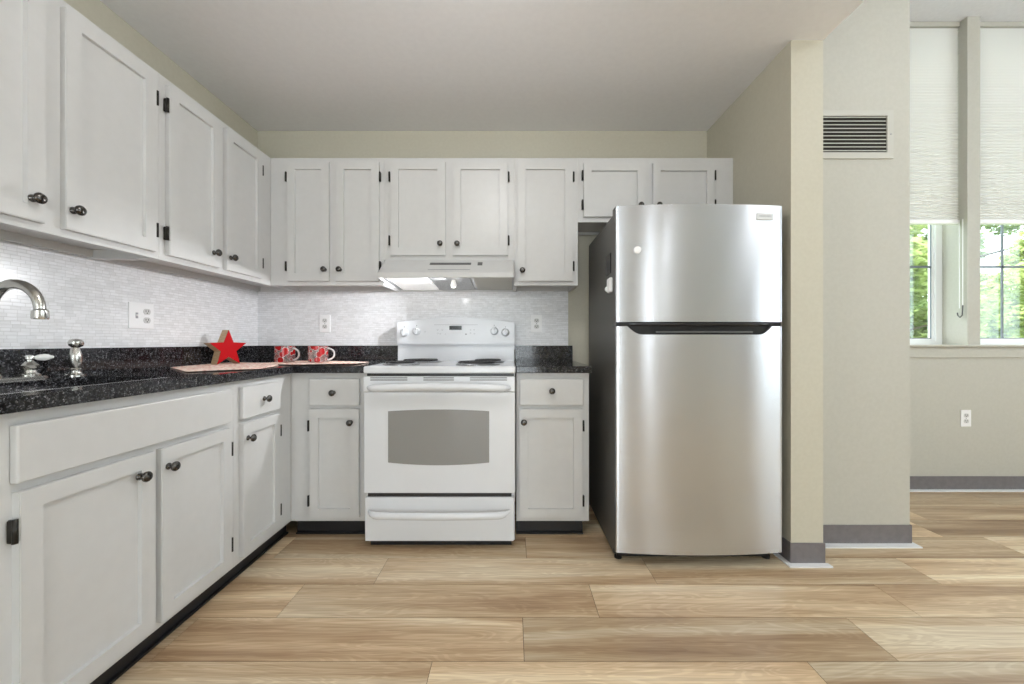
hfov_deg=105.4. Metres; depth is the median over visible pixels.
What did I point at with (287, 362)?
placemat
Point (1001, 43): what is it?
cellular shade
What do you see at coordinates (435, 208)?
upper cabinet
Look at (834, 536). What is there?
baseboard
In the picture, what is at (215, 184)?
upper cabinet
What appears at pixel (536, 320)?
wall outlet
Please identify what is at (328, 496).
base cabinet
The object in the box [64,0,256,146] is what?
wall
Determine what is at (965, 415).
wall outlet
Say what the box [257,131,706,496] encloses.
wall
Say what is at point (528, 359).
countertop
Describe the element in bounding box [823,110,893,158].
air vent
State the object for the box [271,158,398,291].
upper cabinet
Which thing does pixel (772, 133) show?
wall partition
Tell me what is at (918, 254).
deciduous tree
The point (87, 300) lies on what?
tile backsplash
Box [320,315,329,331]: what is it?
wall outlet
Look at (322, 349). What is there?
mug
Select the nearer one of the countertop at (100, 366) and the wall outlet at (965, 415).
the countertop at (100, 366)
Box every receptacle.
[143,309,150,314]
[143,317,150,322]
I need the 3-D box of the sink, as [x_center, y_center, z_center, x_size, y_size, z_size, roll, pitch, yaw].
[-1.391,0.230,1.052,0.346,0.205,0.792,0,0,0]
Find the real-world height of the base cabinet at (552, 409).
0.877 m
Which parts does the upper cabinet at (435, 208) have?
door, door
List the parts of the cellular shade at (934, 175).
rail, head rail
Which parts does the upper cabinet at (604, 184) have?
door, door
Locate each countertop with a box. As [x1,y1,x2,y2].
[0,346,397,414]
[515,346,591,372]
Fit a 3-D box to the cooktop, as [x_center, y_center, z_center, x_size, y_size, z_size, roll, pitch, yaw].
[-0.363,0.140,2.243,0.763,0.036,0.585,0,0,0]
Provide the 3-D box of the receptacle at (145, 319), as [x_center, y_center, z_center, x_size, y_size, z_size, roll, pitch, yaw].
[-1.695,-0.100,1.811,0.002,0.027,0.035,0,0,0]
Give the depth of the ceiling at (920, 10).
2.69 m
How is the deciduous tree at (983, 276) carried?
on the ground
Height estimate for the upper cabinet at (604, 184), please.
0.381 m
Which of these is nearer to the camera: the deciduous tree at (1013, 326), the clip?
the clip
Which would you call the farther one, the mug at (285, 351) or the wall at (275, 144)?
the wall at (275, 144)
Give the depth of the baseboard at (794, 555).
1.82 m
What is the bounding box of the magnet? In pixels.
[634,246,640,253]
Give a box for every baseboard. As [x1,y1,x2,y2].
[772,537,832,567]
[823,525,922,547]
[910,476,1023,491]
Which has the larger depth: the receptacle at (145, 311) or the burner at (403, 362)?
the burner at (403, 362)
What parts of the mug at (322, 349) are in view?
handle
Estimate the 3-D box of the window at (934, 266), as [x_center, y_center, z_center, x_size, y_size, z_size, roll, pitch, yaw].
[2.820,-1.133,2.925,0.760,2.307,0.050,0,0,0]
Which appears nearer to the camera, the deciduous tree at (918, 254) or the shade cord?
the shade cord
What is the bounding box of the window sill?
[910,345,1023,346]
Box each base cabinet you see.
[0,382,233,683]
[219,374,290,588]
[291,373,366,533]
[515,372,588,533]
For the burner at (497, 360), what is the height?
0.022 m
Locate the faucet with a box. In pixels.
[0,279,53,382]
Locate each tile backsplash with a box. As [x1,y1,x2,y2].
[0,240,257,348]
[258,291,567,348]
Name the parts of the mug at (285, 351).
handle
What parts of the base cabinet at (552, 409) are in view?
knob, door, drawer, knob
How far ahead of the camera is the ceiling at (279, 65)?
1.93 m
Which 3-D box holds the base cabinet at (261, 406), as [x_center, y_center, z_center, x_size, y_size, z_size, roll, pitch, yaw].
[-1.411,0.602,1.879,0.592,0.877,0.488,0,0,0]
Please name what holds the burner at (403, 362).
on the electric stove
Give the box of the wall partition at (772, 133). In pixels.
[707,40,822,542]
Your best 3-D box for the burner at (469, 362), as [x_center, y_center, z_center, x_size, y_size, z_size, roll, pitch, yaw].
[-0.185,0.115,2.115,0.240,0.022,0.240,0,0,0]
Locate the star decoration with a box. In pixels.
[204,330,245,364]
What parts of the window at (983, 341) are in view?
sash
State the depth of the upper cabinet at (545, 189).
2.30 m
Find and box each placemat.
[170,362,278,371]
[260,361,365,364]
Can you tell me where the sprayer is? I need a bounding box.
[64,339,85,376]
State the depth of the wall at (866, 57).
2.01 m
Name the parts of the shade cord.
cord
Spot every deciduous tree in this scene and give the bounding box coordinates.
[910,225,1012,337]
[910,225,1023,337]
[980,226,1023,337]
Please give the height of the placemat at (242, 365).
0.004 m
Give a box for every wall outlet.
[128,302,153,328]
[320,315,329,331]
[531,315,541,331]
[960,410,970,426]
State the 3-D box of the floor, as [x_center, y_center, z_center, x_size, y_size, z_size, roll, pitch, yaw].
[1.850,1.070,-0.375,7.500,0.060,6.650,0,0,0]
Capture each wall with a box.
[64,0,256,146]
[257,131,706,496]
[823,0,909,524]
[910,16,1023,475]
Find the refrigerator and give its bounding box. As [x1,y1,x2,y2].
[589,204,781,558]
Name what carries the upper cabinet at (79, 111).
attached to the wall at (97, 12)
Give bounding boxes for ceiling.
[100,0,863,130]
[910,0,1023,21]
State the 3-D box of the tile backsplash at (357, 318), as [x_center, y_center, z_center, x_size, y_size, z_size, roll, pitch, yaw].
[-0.662,-0.205,2.614,2.077,0.510,0.007,0,0,0]
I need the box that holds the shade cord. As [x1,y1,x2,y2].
[957,219,963,317]
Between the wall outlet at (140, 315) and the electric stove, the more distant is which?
the electric stove
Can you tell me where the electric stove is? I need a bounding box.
[363,317,515,544]
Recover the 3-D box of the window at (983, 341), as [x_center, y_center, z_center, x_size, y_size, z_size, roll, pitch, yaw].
[3.670,-1.133,2.925,0.760,2.307,0.050,0,0,0]
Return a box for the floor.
[112,492,1023,683]
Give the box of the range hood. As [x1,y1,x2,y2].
[377,260,513,291]
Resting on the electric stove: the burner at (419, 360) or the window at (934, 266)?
the burner at (419, 360)
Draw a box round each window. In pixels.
[910,225,941,344]
[980,225,1023,344]
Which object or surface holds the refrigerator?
on the floor
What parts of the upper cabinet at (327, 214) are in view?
door, knob, knob, door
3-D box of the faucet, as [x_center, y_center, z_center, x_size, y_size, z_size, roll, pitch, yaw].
[-1.542,-0.034,1.205,0.207,0.320,0.290,0,0,0]
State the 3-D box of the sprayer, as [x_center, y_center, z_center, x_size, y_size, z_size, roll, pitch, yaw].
[-1.617,0.057,1.444,0.056,0.139,0.056,0,0,0]
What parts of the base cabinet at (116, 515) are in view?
door, false drawer, knob, knob, door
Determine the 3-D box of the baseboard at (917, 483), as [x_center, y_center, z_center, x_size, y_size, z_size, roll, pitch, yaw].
[3.778,0.991,2.723,3.444,0.098,0.035,0,0,0]
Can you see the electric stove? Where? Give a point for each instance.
(439, 418)
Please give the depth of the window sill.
2.71 m
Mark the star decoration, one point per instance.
(225, 348)
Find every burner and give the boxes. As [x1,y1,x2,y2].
[383,360,419,364]
[404,358,441,362]
[456,360,499,365]
[475,359,504,362]
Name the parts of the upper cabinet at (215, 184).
door, knob, frame, knob, door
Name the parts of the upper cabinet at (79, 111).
door, knob, knob, door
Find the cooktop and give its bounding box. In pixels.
[364,361,515,372]
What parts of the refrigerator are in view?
control plate, fridge door, freezer door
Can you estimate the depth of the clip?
1.88 m
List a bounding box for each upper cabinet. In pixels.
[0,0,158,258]
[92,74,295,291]
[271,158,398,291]
[384,158,513,259]
[514,158,577,291]
[578,158,732,234]
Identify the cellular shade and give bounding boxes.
[910,22,959,224]
[980,22,1023,224]
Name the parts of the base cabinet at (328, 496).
knob, drawer, door, knob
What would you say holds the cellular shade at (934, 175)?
attached to the wall at (992, 389)
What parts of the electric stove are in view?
control knob, control knob, handle, handle, storage drawer, oven door, control knob, control knob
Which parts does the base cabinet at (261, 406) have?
knob, drawer, door, knob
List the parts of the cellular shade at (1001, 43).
head rail, rail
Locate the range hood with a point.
(402, 275)
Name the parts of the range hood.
underside panel, bulb, blank panel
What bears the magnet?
attached to the refrigerator
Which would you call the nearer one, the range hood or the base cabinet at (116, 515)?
the base cabinet at (116, 515)
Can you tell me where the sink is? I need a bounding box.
[0,377,167,394]
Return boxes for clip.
[605,277,612,292]

